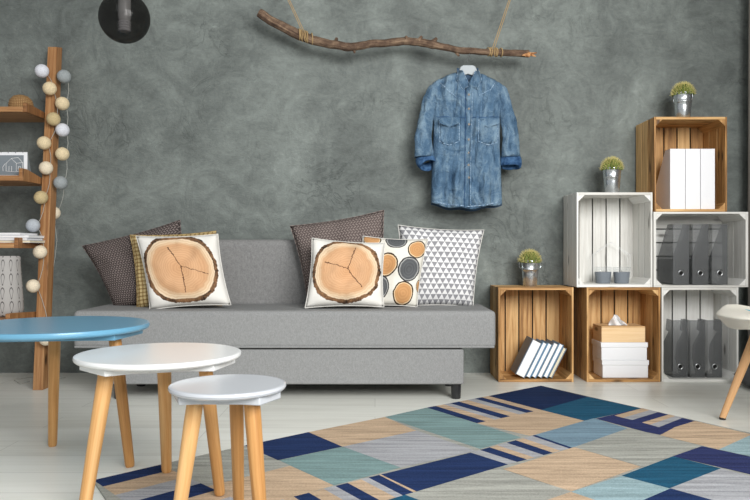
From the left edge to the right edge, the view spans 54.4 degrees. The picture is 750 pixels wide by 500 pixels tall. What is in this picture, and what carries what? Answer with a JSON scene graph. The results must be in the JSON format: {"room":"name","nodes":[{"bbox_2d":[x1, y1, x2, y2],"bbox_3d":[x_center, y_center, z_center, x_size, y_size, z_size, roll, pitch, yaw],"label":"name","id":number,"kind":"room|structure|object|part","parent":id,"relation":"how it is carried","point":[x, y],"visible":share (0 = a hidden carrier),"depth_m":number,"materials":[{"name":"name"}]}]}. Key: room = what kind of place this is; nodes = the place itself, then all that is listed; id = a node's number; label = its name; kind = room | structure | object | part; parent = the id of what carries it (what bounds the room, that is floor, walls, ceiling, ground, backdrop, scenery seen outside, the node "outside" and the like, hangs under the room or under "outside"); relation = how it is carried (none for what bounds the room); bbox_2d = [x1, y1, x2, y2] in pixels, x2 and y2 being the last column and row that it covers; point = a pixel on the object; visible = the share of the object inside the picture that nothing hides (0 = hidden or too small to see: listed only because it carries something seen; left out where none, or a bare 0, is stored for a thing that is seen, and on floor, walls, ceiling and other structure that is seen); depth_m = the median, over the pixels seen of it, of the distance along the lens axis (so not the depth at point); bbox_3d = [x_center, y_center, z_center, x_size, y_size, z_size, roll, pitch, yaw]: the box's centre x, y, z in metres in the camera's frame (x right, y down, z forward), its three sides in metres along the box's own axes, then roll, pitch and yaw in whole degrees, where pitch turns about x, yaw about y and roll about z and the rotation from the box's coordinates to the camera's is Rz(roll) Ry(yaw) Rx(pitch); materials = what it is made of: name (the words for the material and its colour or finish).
{"room":"living room","nodes":[
{"label":"living room","id":0,"kind":"room"},
{"bbox_2d":[0,0,748,372],"bbox_3d":[-0.475,-0.679,4.180,5.450,2.750,0.100,0,0,0],"label":"wall","id":1,"kind":"structure","parent":0,"point":[219,119],"depth_m":4.13,"materials":[{"name":"paint"}]},
{"bbox_2d":[0,373,749,499],"bbox_3d":[-0.475,0.721,1.515,5.450,0.050,5.430,0,0,0],"label":"floor","id":2,"kind":"structure","parent":0,"point":[30,469],"depth_m":3.12,"materials":[{"name":"white wood"}]},
{"bbox_2d":[0,47,61,389],"bbox_3d":[-2.125,-0.223,3.782,0.950,1.838,0.663,0,0,0],"label":"ladder shelf","id":3,"kind":"object","parent":2,"relation":"on","point":[27,113],"visible":0.79,"depth_m":3.81,"materials":[{"name":"brown wood"}]},
{"bbox_2d":[0,256,23,316],"bbox_3d":[-1.832,0.178,3.620,0.162,0.298,0.162,0,0,0],"label":"vase","id":4,"kind":"object","parent":3,"relation":"on","point":[11,287],"visible":0.9,"depth_m":3.57,"materials":[{"name":"ceramic"}]},
{"bbox_2d":[0,150,30,174],"bbox_3d":[-1.887,-0.445,3.782,0.190,0.137,0.066,0,0,0],"label":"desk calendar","id":5,"kind":"object","parent":3,"relation":"on","point":[10,162],"visible":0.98,"depth_m":3.75,"materials":[{"name":"white paper"}]},
{"bbox_2d":[8,95,33,106],"bbox_3d":[-1.894,-0.785,3.900,0.124,0.089,0.124,0,0,0],"label":"lidded basket","id":6,"kind":"object","parent":3,"relation":"on","point":[16,100],"visible":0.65,"depth_m":3.85,"materials":[{"name":"wicker"}]},
{"bbox_2d":[0,240,44,242],"bbox_3d":[-1.840,-0.043,3.720,0.250,0.012,0.190,0,0,0],"label":"magazine","id":7,"kind":"object","parent":3,"relation":"on","point":[1,241],"visible":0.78,"depth_m":3.63,"materials":[{"name":"beige paper"}]},
{"bbox_2d":[0,238,41,239],"bbox_3d":[-1.855,-0.055,3.720,0.250,0.010,0.190,0,0,0],"label":"magazine","id":8,"kind":"object","parent":7,"relation":"on","point":[0,238],"visible":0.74,"depth_m":3.63,"materials":[{"name":"white paper"}]},
{"bbox_2d":[0,235,43,237],"bbox_3d":[-1.847,-0.067,3.720,0.250,0.013,0.190,0,0,0],"label":"magazine","id":9,"kind":"object","parent":8,"relation":"on","point":[1,236],"visible":0.93,"depth_m":3.63,"materials":[{"name":"white paper"}]},
{"bbox_2d":[0,233,37,235],"bbox_3d":[-1.890,-0.081,3.720,0.250,0.011,0.190,0,0,0],"label":"magazine","id":10,"kind":"object","parent":9,"relation":"on","point":[0,233],"visible":0.79,"depth_m":3.63,"materials":[{"name":"white paper"}]},
{"bbox_2d":[14,64,70,383],"bbox_3d":[-1.748,-0.158,3.793,0.280,1.702,0.439,0,0,-18],"label":"string light","id":11,"kind":"object","parent":3,"relation":"hanging from","point":[41,70],"visible":0.91,"depth_m":3.87,"materials":[{"name":"grey fabric"}]},
{"bbox_3d":[-1.728,-0.269,3.829,0.086,1.466,0.365,0,0,-16],"label":"cord","id":12,"kind":"part","parent":11,"relation":"part of","materials":[{"name":"white fabric"}]},
{"bbox_3d":[-1.732,-0.223,3.866,0.066,1.838,0.518,0,0,-15],"label":"rail","id":13,"kind":"part","parent":3,"relation":"part of","materials":[{"name":"brown wood"}]},
{"bbox_2d":[0,316,149,467],"bbox_3d":[-1.068,0.471,2.396,0.629,0.457,0.592,0,0,0],"label":"round table","id":14,"kind":"object","parent":2,"relation":"on","point":[54,330],"visible":1,"depth_m":2.34,"materials":[{"name":"blue paint"}]},
{"bbox_3d":[-1.125,0.485,2.555,0.040,0.425,0.103,0,0,-27],"label":"leg","id":15,"kind":"part","parent":14,"relation":"part of","materials":[{"name":"brown wood"}]},
{"bbox_3d":[-1.053,0.273,2.436,0.542,0.019,0.466,0,0,0],"label":"support plate","id":16,"kind":"part","parent":14,"relation":"part of","materials":[{"name":"blue paint"}]},
{"bbox_3d":[-0.819,0.485,2.354,0.099,0.425,0.040,0,0,27],"label":"leg","id":17,"kind":"part","parent":14,"relation":"part of","materials":[{"name":"brown wood"}]},
{"bbox_2d":[74,239,494,398],"bbox_3d":[-0.419,0.320,3.735,1.958,0.752,0.731,0,0,0],"label":"sofa","id":18,"kind":"object","parent":2,"relation":"on","point":[267,318],"visible":0.64,"depth_m":3.38,"materials":[{"name":"fabric"}]},
{"bbox_2d":[82,220,181,305],"bbox_3d":[-1.213,0.070,3.729,0.612,0.454,0.150,0,0,0],"label":"cushion","id":19,"kind":"object","parent":18,"relation":"on","point":[113,259],"visible":0.48,"depth_m":3.69,"materials":[{"name":"brown fabric"}]},
{"bbox_2d":[130,231,221,306],"bbox_3d":[-0.995,0.098,3.630,0.483,0.391,0.127,0,0,0],"label":"cushion","id":20,"kind":"object","parent":18,"relation":"on","point":[141,285],"visible":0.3,"depth_m":3.61,"materials":[{"name":"fabric"}]},
{"bbox_2d":[136,234,230,308],"bbox_3d":[-0.931,0.104,3.524,0.486,0.370,0.149,0,0,0],"label":"cushion","id":21,"kind":"object","parent":18,"relation":"on","point":[180,271],"visible":0.98,"depth_m":3.49,"materials":[{"name":"beige fabric"}]},
{"bbox_3d":[-0.420,0.220,3.973,1.560,0.552,0.255,0,0,0],"label":"backrest","id":22,"kind":"part","parent":18,"relation":"part of","materials":[{"name":"fabric"}]},
{"bbox_3d":[-0.419,0.368,3.610,1.958,0.175,0.480,0,0,0],"label":"seat","id":23,"kind":"part","parent":18,"relation":"part of","materials":[{"name":"fabric"}]},
{"bbox_2d":[290,210,383,295],"bbox_3d":[-0.187,0.033,3.717,0.509,0.484,0.166,0,0,0],"label":"cushion","id":24,"kind":"object","parent":18,"relation":"on","point":[352,229],"visible":0.43,"depth_m":3.71,"materials":[{"name":"brown fabric"}]},
{"bbox_2d":[305,238,384,307],"bbox_3d":[-0.142,0.109,3.508,0.386,0.339,0.157,0,0,0],"label":"cushion","id":25,"kind":"object","parent":18,"relation":"on","point":[342,273],"visible":1,"depth_m":3.47,"materials":[{"name":"beige fabric"}]},
{"bbox_2d":[356,236,427,306],"bbox_3d":[0.087,0.105,3.628,0.365,0.355,0.137,0,0,0],"label":"cushion","id":26,"kind":"object","parent":18,"relation":"on","point":[403,258],"visible":0.66,"depth_m":3.60,"materials":[{"name":"fabric"}]},
{"bbox_2d":[398,225,483,304],"bbox_3d":[0.342,0.080,3.730,0.449,0.423,0.156,0,0,0],"label":"cushion","id":27,"kind":"object","parent":18,"relation":"on","point":[449,267],"visible":0.76,"depth_m":3.69,"materials":[{"name":"fabric"}]},
{"bbox_3d":[0.380,0.659,3.420,0.049,0.074,0.049,0,0,0],"label":"leg","id":28,"kind":"part","parent":18,"relation":"part of","materials":[{"name":"black"}]},
{"bbox_2d":[95,386,749,499],"bbox_3d":[0.579,0.692,1.978,2.231,0.007,2.691,0,0,-31],"label":"rug","id":29,"kind":"object","parent":2,"relation":"on","point":[538,442],"visible":0.96,"depth_m":2.41,"materials":[{"name":"multicoloured carpet"}]},
{"bbox_2d":[73,342,240,499],"bbox_3d":[-0.614,0.495,2.078,0.458,0.406,0.458,0,0,0],"label":"round table","id":30,"kind":"object","parent":29,"relation":"on","point":[162,359],"visible":0.99,"depth_m":2.00,"materials":[{"name":"white paint"}]},
{"bbox_3d":[-0.743,0.507,1.943,0.043,0.382,0.102,0,0,43],"label":"leg","id":31,"kind":"part","parent":30,"relation":"part of","materials":[{"name":"brown wood"}]},
{"bbox_3d":[-0.605,0.319,2.085,0.401,0.019,0.403,0,0,0],"label":"support plate","id":32,"kind":"part","parent":30,"relation":"part of","materials":[{"name":"white paint"}]},
{"bbox_3d":[-0.639,0.503,2.222,0.041,0.374,0.104,0,0,-9],"label":"leg","id":33,"kind":"part","parent":30,"relation":"part of","materials":[{"name":"brown wood"}]},
{"bbox_3d":[-0.459,0.503,2.049,0.075,0.371,0.039,0,0,0],"label":"leg","id":34,"kind":"part","parent":30,"relation":"part of","materials":[{"name":"brown wood"}]},
{"bbox_2d":[168,374,285,499],"bbox_3d":[-0.351,0.504,1.743,0.276,0.371,0.280,0,0,0],"label":"stool","id":35,"kind":"object","parent":29,"relation":"on","point":[244,394],"visible":1,"depth_m":1.69,"materials":[{"name":"grey paint"}]},
{"bbox_3d":[-0.441,0.517,1.701,0.084,0.344,0.039,0,0,-27],"label":"leg","id":36,"kind":"part","parent":35,"relation":"part of","materials":[{"name":"brown wood"}]},
{"bbox_3d":[-0.351,0.344,1.758,0.254,0.019,0.215,0,0,0],"label":"support plate","id":37,"kind":"part","parent":35,"relation":"part of","materials":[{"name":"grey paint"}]},
{"bbox_3d":[-0.344,0.517,1.834,0.036,0.345,0.098,0,0,0],"label":"leg","id":38,"kind":"part","parent":35,"relation":"part of","materials":[{"name":"brown wood"}]},
{"bbox_3d":[-0.277,0.517,1.700,0.038,0.343,0.074,0,0,-45],"label":"leg","id":39,"kind":"part","parent":35,"relation":"part of","materials":[{"name":"brown wood"}]},
{"bbox_2d":[490,285,573,381],"bbox_3d":[0.849,0.447,3.978,0.397,0.499,0.272,0,0,0],"label":"wooden crate","id":40,"kind":"object","parent":2,"relation":"on","point":[559,298],"visible":0.88,"depth_m":4.10,"materials":[{"name":"brown wood"}]},
{"bbox_3d":[0.655,0.447,3.978,0.010,0.499,0.272,0,0,0],"label":"panel","id":41,"kind":"part","parent":40,"relation":"part of","materials":[{"name":"brown wood"}]},
{"bbox_2d":[510,336,541,377],"bbox_3d":[0.814,0.576,3.938,0.140,0.209,0.155,0,0,0],"label":"book","id":42,"kind":"object","parent":40,"relation":"on","point":[530,346],"visible":1,"depth_m":3.86,"materials":[{"name":"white paper"}]},
{"bbox_2d":[517,249,541,285],"bbox_3d":[0.846,0.092,3.979,0.141,0.208,0.137,0,0,0],"label":"potted plant","id":43,"kind":"object","parent":40,"relation":"on","point":[529,260],"visible":1,"depth_m":3.94,"materials":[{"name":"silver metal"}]},
{"bbox_3d":[0.849,0.447,4.109,0.377,0.491,0.009,0,0,0],"label":"panel","id":44,"kind":"part","parent":40,"relation":"part of","materials":[{"name":"brown wood"}]},
{"bbox_3d":[0.849,0.204,3.972,0.377,0.014,0.260,0,0,0],"label":"panel","id":45,"kind":"part","parent":40,"relation":"part of","materials":[{"name":"brown wood"}]},
{"bbox_3d":[0.849,0.689,3.972,0.377,0.014,0.260,0,0,0],"label":"panel","id":46,"kind":"part","parent":40,"relation":"part of","materials":[{"name":"brown wood"}]},
{"bbox_2d":[526,338,546,377],"bbox_3d":[0.855,0.583,3.938,0.114,0.194,0.155,0,0,0],"label":"book","id":47,"kind":"object","parent":40,"relation":"in","point":[543,345],"visible":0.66,"depth_m":3.86,"materials":[{"name":"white paper"}]},
{"bbox_2d":[532,339,551,377],"bbox_3d":[0.884,0.586,3.938,0.111,0.189,0.155,0,0,0],"label":"book","id":48,"kind":"object","parent":40,"relation":"in","point":[548,347],"visible":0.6,"depth_m":3.86,"materials":[{"name":"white paper"}]},
{"bbox_2d":[537,339,557,377],"bbox_3d":[0.915,0.584,3.938,0.114,0.192,0.155,0,0,0],"label":"book","id":49,"kind":"object","parent":40,"relation":"in","point":[554,345],"visible":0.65,"depth_m":3.86,"materials":[{"name":"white paper"}]},
{"bbox_2d":[543,340,563,377],"bbox_3d":[0.945,0.587,3.938,0.110,0.187,0.155,0,0,0],"label":"book","id":50,"kind":"object","parent":40,"relation":"in","point":[560,346],"visible":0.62,"depth_m":3.86,"materials":[{"name":"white paper"}]},
{"bbox_2d":[548,347,565,377],"bbox_3d":[0.967,0.597,3.938,0.098,0.167,0.155,0,0,0],"label":"book","id":51,"kind":"object","parent":40,"relation":"in","point":[563,350],"visible":0.35,"depth_m":3.86,"materials":[{"name":"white paper"}]},
{"bbox_3d":[1.020,0.665,3.974,0.033,0.033,0.259,0,0,0],"label":"corner post","id":52,"kind":"part","parent":40,"relation":"part of","materials":[{"name":"brown wood"}]},
{"bbox_3d":[1.020,0.228,3.974,0.033,0.033,0.259,0,0,0],"label":"corner post","id":53,"kind":"part","parent":40,"relation":"part of","materials":[{"name":"brown wood"}]},
{"bbox_3d":[1.042,0.447,3.978,0.010,0.499,0.272,0,0,0],"label":"panel","id":54,"kind":"part","parent":40,"relation":"part of","materials":[{"name":"brown wood"}]},
{"bbox_2d":[574,287,659,381],"bbox_3d":[1.310,0.447,3.978,0.389,0.499,0.272,0,0,0],"label":"wooden crate","id":55,"kind":"object","parent":2,"relation":"on","point":[643,302],"visible":0.54,"depth_m":3.98,"materials":[{"name":"brown wood"}]},
{"bbox_3d":[1.121,0.447,3.978,0.010,0.499,0.272,0,0,0],"label":"panel","id":56,"kind":"part","parent":55,"relation":"part of","materials":[{"name":"brown wood"}]},
{"bbox_2d":[563,192,651,286],"bbox_3d":[1.263,-0.054,3.978,0.400,0.500,0.272,0,0,0],"label":"wooden crate","id":57,"kind":"object","parent":55,"relation":"on","point":[635,207],"visible":0.98,"depth_m":4.10,"materials":[{"name":"white wood"}]},
{"bbox_3d":[1.068,-0.054,3.978,0.010,0.500,0.272,0,0,0],"label":"panel","id":58,"kind":"part","parent":57,"relation":"part of","materials":[{"name":"white wood"}]},
{"bbox_2d":[595,272,610,283],"bbox_3d":[1.245,0.137,3.980,0.095,0.088,0.095,0,0,0],"label":"votive candle","id":59,"kind":"object","parent":57,"relation":"in","point":[600,277],"visible":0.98,"depth_m":3.94,"materials":[{"name":"grey wax"}]},
{"bbox_3d":[1.263,-0.054,4.109,0.380,0.492,0.009,0,0,0],"label":"panel","id":60,"kind":"part","parent":57,"relation":"part of","materials":[{"name":"white wood"}]},
{"bbox_2d":[592,242,629,282],"bbox_3d":[1.310,0.068,4.048,0.203,0.225,0.037,0,0,0],"label":"house","id":61,"kind":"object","parent":57,"relation":"in","point":[609,242],"visible":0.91,"depth_m":4.03,"materials":[{"name":"white paint"}]},
{"bbox_2d":[598,155,624,191],"bbox_3d":[1.284,-0.408,3.950,0.137,0.208,0.141,0,0,44],"label":"potted cactus","id":62,"kind":"object","parent":57,"relation":"on","point":[611,167],"visible":0.99,"depth_m":3.91,"materials":[{"name":"silver metal"}]},
{"bbox_3d":[1.263,-0.297,3.972,0.380,0.014,0.260,0,0,0],"label":"panel","id":63,"kind":"part","parent":57,"relation":"part of","materials":[{"name":"white wood"}]},
{"bbox_3d":[1.263,0.189,3.972,0.380,0.014,0.260,0,0,0],"label":"panel","id":64,"kind":"part","parent":57,"relation":"part of","materials":[{"name":"white wood"}]},
{"bbox_2d":[613,270,629,283],"bbox_3d":[1.346,0.137,3.980,0.095,0.088,0.095,0,0,0],"label":"votive candle","id":65,"kind":"object","parent":57,"relation":"in","point":[621,277],"visible":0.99,"depth_m":3.94,"materials":[{"name":"grey wax"}]},
{"bbox_3d":[1.436,-0.273,3.974,0.033,0.033,0.259,0,0,0],"label":"corner post","id":66,"kind":"part","parent":57,"relation":"part of","materials":[{"name":"white wood"}]},
{"bbox_3d":[1.436,0.165,3.974,0.033,0.033,0.259,0,0,0],"label":"corner post","id":67,"kind":"part","parent":57,"relation":"part of","materials":[{"name":"white wood"}]},
{"bbox_3d":[1.458,-0.054,3.978,0.010,0.500,0.272,0,0,0],"label":"panel","id":68,"kind":"part","parent":57,"relation":"part of","materials":[{"name":"white wood"}]},
{"bbox_3d":[1.310,0.447,4.109,0.369,0.491,0.009,0,0,0],"label":"panel","id":69,"kind":"part","parent":55,"relation":"part of","materials":[{"name":"brown wood"}]},
{"bbox_2d":[593,356,648,377],"bbox_3d":[1.333,0.633,3.962,0.250,0.094,0.170,0,0,0],"label":"storage box","id":70,"kind":"object","parent":55,"relation":"on","point":[603,368],"visible":0.84,"depth_m":3.88,"materials":[{"name":"white cardboard"}]},
{"bbox_2d":[592,339,647,359],"bbox_3d":[1.327,0.539,3.962,0.250,0.094,0.170,0,0,0],"label":"storage box","id":71,"kind":"object","parent":70,"relation":"on","point":[601,350],"visible":0.84,"depth_m":3.88,"materials":[{"name":"white cardboard"}]},
{"bbox_2d":[593,315,644,341],"bbox_3d":[1.322,0.422,3.957,0.232,0.139,0.155,0,0,0],"label":"tissue box","id":72,"kind":"object","parent":71,"relation":"on","point":[616,330],"visible":1,"depth_m":3.88,"materials":[{"name":"brown wood"}]},
{"bbox_3d":[1.322,0.410,3.957,0.232,0.006,0.155,0,0,0],"label":"lid","id":73,"kind":"part","parent":72,"relation":"part of","materials":[{"name":"brown wood"}]},
{"bbox_3d":[1.327,0.505,3.962,0.250,0.026,0.170,0,0,0],"label":"lid","id":74,"kind":"part","parent":71,"relation":"part of","materials":[{"name":"white cardboard"}]},
{"bbox_3d":[1.333,0.600,3.962,0.250,0.026,0.170,0,0,0],"label":"lid","id":75,"kind":"part","parent":70,"relation":"part of","materials":[{"name":"white cardboard"}]},
{"bbox_3d":[1.310,0.204,3.972,0.369,0.014,0.260,0,0,0],"label":"panel","id":76,"kind":"part","parent":55,"relation":"part of","materials":[{"name":"brown wood"}]},
{"bbox_3d":[1.310,0.689,3.972,0.369,0.014,0.260,0,0,0],"label":"panel","id":77,"kind":"part","parent":55,"relation":"part of","materials":[{"name":"brown wood"}]},
{"bbox_3d":[1.478,0.228,3.974,0.033,0.033,0.259,0,0,0],"label":"corner post","id":78,"kind":"part","parent":55,"relation":"part of","materials":[{"name":"brown wood"}]},
{"bbox_3d":[1.500,0.447,3.978,0.010,0.499,0.272,0,0,0],"label":"panel","id":79,"kind":"part","parent":55,"relation":"part of","materials":[{"name":"brown wood"}]},
{"bbox_3d":[1.478,0.665,3.974,0.033,0.033,0.259,0,0,0],"label":"corner post","id":80,"kind":"part","parent":55,"relation":"part of","materials":[{"name":"brown wood"}]},
{"bbox_2d":[660,287,737,381],"bbox_3d":[1.714,0.447,3.978,0.405,0.499,0.272,0,0,0],"label":"wooden crate","id":81,"kind":"object","parent":2,"relation":"on","point":[692,333],"visible":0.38,"depth_m":4.10,"materials":[{"name":"white wood"}]},
{"bbox_3d":[1.516,0.447,3.978,0.010,0.499,0.272,0,0,0],"label":"panel","id":82,"kind":"part","parent":81,"relation":"part of","materials":[{"name":"white wood"}]},
{"bbox_3d":[1.714,0.447,4.109,0.385,0.491,0.009,0,0,0],"label":"panel","id":83,"kind":"part","parent":81,"relation":"part of","materials":[{"name":"white wood"}]},
{"bbox_3d":[1.714,0.689,3.972,0.385,0.014,0.260,0,0,0],"label":"panel","id":84,"kind":"part","parent":81,"relation":"part of","materials":[{"name":"white wood"}]},
{"bbox_2d":[652,212,747,286],"bbox_3d":[1.718,-0.003,3.978,0.500,0.397,0.272,0,0,0],"label":"wooden crate","id":85,"kind":"object","parent":81,"relation":"on","point":[733,249],"visible":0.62,"depth_m":4.10,"materials":[{"name":"white wood"}]},
{"bbox_3d":[1.475,-0.003,3.972,0.014,0.377,0.260,0,0,0],"label":"panel","id":86,"kind":"part","parent":85,"relation":"part of","materials":[{"name":"white wood"}]},
{"bbox_2d":[636,117,726,211],"bbox_3d":[1.664,-0.452,3.978,0.384,0.500,0.272,0,0,0],"label":"wooden crate","id":87,"kind":"object","parent":85,"relation":"on","point":[692,132],"visible":0.63,"depth_m":3.95,"materials":[{"name":"brown wood"}]},
{"bbox_3d":[1.477,-0.452,3.978,0.010,0.500,0.272,0,0,0],"label":"panel","id":88,"kind":"part","parent":87,"relation":"part of","materials":[{"name":"brown wood"}]},
{"bbox_2d":[656,149,684,208],"bbox_3d":[1.607,-0.378,3.972,0.079,0.320,0.200,0,0,0],"label":"magazine file","id":89,"kind":"object","parent":87,"relation":"in","point":[670,186],"visible":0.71,"depth_m":3.87,"materials":[{"name":"white cardboard"}]},
{"bbox_3d":[1.664,-0.452,4.109,0.364,0.492,0.009,0,0,0],"label":"panel","id":90,"kind":"part","parent":87,"relation":"part of","materials":[{"name":"brown wood"}]},
{"bbox_2d":[669,81,695,116],"bbox_3d":[1.657,-0.806,3.920,0.137,0.208,0.141,0,0,-30],"label":"potted cactus","id":91,"kind":"object","parent":87,"relation":"on","point":[682,94],"visible":0.98,"depth_m":3.88,"materials":[{"name":"silver metal"}]},
{"bbox_3d":[1.664,-0.695,3.972,0.364,0.014,0.260,0,0,0],"label":"panel","id":92,"kind":"part","parent":87,"relation":"part of","materials":[{"name":"brown wood"}]},
{"bbox_3d":[1.664,-0.209,3.972,0.364,0.014,0.260,0,0,0],"label":"panel","id":93,"kind":"part","parent":87,"relation":"part of","materials":[{"name":"brown wood"}]},
{"bbox_2d":[685,149,699,208],"bbox_3d":[1.688,-0.378,3.972,0.077,0.320,0.200,0,0,0],"label":"magazine file","id":94,"kind":"object","parent":87,"relation":"in","point":[692,156],"visible":0.47,"depth_m":3.87,"materials":[{"name":"white cardboard"}]},
{"bbox_2d":[700,149,714,208],"bbox_3d":[1.768,-0.378,3.972,0.075,0.320,0.200,0,0,0],"label":"magazine file","id":95,"kind":"object","parent":87,"relation":"in","point":[707,156],"visible":0.47,"depth_m":3.87,"materials":[{"name":"white cardboard"}]},
{"bbox_3d":[1.829,-0.671,3.974,0.033,0.033,0.259,0,0,0],"label":"corner post","id":96,"kind":"part","parent":87,"relation":"part of","materials":[{"name":"brown wood"}]},
{"bbox_3d":[1.851,-0.452,3.978,0.010,0.500,0.272,0,0,0],"label":"panel","id":97,"kind":"part","parent":87,"relation":"part of","materials":[{"name":"brown wood"}]},
{"bbox_3d":[1.829,-0.233,3.974,0.033,0.033,0.259,0,0,0],"label":"corner post","id":98,"kind":"part","parent":87,"relation":"part of","materials":[{"name":"brown wood"}]},
{"bbox_3d":[1.718,-0.003,4.109,0.492,0.377,0.009,0,0,0],"label":"panel","id":99,"kind":"part","parent":85,"relation":"part of","materials":[{"name":"white wood"}]},
{"bbox_3d":[1.718,0.191,3.978,0.500,0.010,0.272,0,0,0],"label":"panel","id":100,"kind":"part","parent":85,"relation":"part of","materials":[{"name":"white wood"}]},
{"bbox_3d":[1.718,-0.196,3.978,0.500,0.010,0.272,0,0,0],"label":"panel","id":101,"kind":"part","parent":85,"relation":"part of","materials":[{"name":"white wood"}]},
{"bbox_3d":[1.937,0.169,3.974,0.033,0.033,0.259,0,0,0],"label":"corner post","id":102,"kind":"part","parent":85,"relation":"part of","materials":[{"name":"white wood"}]},
{"bbox_3d":[1.937,-0.174,3.974,0.033,0.033,0.259,0,0,0],"label":"corner post","id":103,"kind":"part","parent":85,"relation":"part of","materials":[{"name":"white wood"}]},
{"bbox_3d":[1.961,-0.003,3.972,0.014,0.377,0.260,0,0,0],"label":"panel","id":104,"kind":"part","parent":85,"relation":"part of","materials":[{"name":"white wood"}]},
{"bbox_3d":[1.714,0.204,3.972,0.385,0.014,0.260,0,0,0],"label":"panel","id":105,"kind":"part","parent":81,"relation":"part of","materials":[{"name":"white wood"}]},
{"bbox_3d":[1.889,0.665,3.974,0.033,0.033,0.259,0,0,0],"label":"corner post","id":106,"kind":"part","parent":81,"relation":"part of","materials":[{"name":"white wood"}]},
{"bbox_3d":[1.889,0.228,3.974,0.033,0.033,0.259,0,0,0],"label":"corner post","id":107,"kind":"part","parent":81,"relation":"part of","materials":[{"name":"white wood"}]},
{"bbox_3d":[1.911,0.447,3.978,0.010,0.499,0.272,0,0,0],"label":"panel","id":108,"kind":"part","parent":81,"relation":"part of","materials":[{"name":"white wood"}]},
{"bbox_2d":[716,304,749,419],"bbox_3d":[1.606,0.306,2.781,0.546,0.778,0.501,0,0,0],"label":"shell chair","id":109,"kind":"object","parent":2,"relation":"on","point":[735,316],"visible":1,"depth_m":2.92,"materials":[{"name":"beech wood"},{"name":"white plastic"}]},
{"bbox_3d":[1.484,0.486,2.945,0.173,0.413,0.039,0,0,42],"label":"leg","id":110,"kind":"part","parent":109,"relation":"part of","materials":[{"name":"brown wood"}]},
{"bbox_2d":[734,367,749,386],"bbox_3d":[1.965,0.638,3.620,0.250,0.110,0.280,0,0,0],"label":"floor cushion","id":111,"kind":"object","parent":2,"relation":"on","point":[746,379],"visible":0.58,"depth_m":3.64,"materials":[{"name":"grey fabric"}]},
{"bbox_3d":[-0.475,-2.104,3.065,5.450,0.100,2.330,0,0,0],"label":"ceiling","id":112,"kind":"structure","parent":0,"visible":0},
{"bbox_2d":[98,0,149,43],"bbox_3d":[-0.876,-1.389,2.550,0.174,1.328,0.174,0,0,0],"label":"pendant lamp","id":113,"kind":"object","parent":112,"relation":"hanging from","point":[122,21],"visible":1,"depth_m":2.49,"materials":[{"name":"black glass"}]},
{"bbox_2d":[288,0,312,44],"bbox_3d":[-0.560,-1.585,3.970,0.450,0.937,0.068,0,0,0],"label":"rope","id":114,"kind":"object","parent":112,"relation":"hanging from","point":[300,29],"visible":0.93,"depth_m":3.95,"materials":[{"name":"beige fabric"}]},
{"bbox_2d":[257,9,536,57],"bbox_3d":[0.118,-1.180,3.971,1.524,0.268,0.075,0,0,0],"label":"branch","id":115,"kind":"object","parent":114,"relation":"hanging from","point":[293,32],"visible":1,"depth_m":3.96,"materials":[{"name":"brown plant"}]},
{"bbox_2d":[459,54,476,75],"bbox_3d":[0.507,-1.026,3.975,0.118,0.164,0.051,0,0,0],"label":"clothes hanger","id":116,"kind":"object","parent":115,"relation":"hanging from","point":[467,69],"visible":0.76,"depth_m":3.97,"materials":[{"name":"grey plastic"}]},
{"bbox_2d":[414,68,521,210],"bbox_3d":[0.507,-0.602,3.961,0.586,0.781,0.138,0,0,0],"label":"denim shirt","id":117,"kind":"object","parent":116,"relation":"hanging from","point":[464,112],"visible":1,"depth_m":3.93,"materials":[{"name":"blue fabric"}]},
{"bbox_2d":[486,0,510,56],"bbox_3d":[0.785,-1.552,3.970,0.361,1.003,0.053,0,0,0],"label":"rope","id":118,"kind":"object","parent":112,"relation":"hanging from","point":[490,48],"visible":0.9,"depth_m":3.97,"materials":[{"name":"beige fabric"}]},
{"bbox_2d":[748,0,749,366],"bbox_3d":[2.085,-0.664,3.730,0.060,2.680,0.623,0,0,0],"label":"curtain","id":119,"kind":"object","parent":112,"relation":"hanging from","point":[749,0],"visible":0.8,"depth_m":4.01,"materials":[{"name":"fabric"}]}
]}

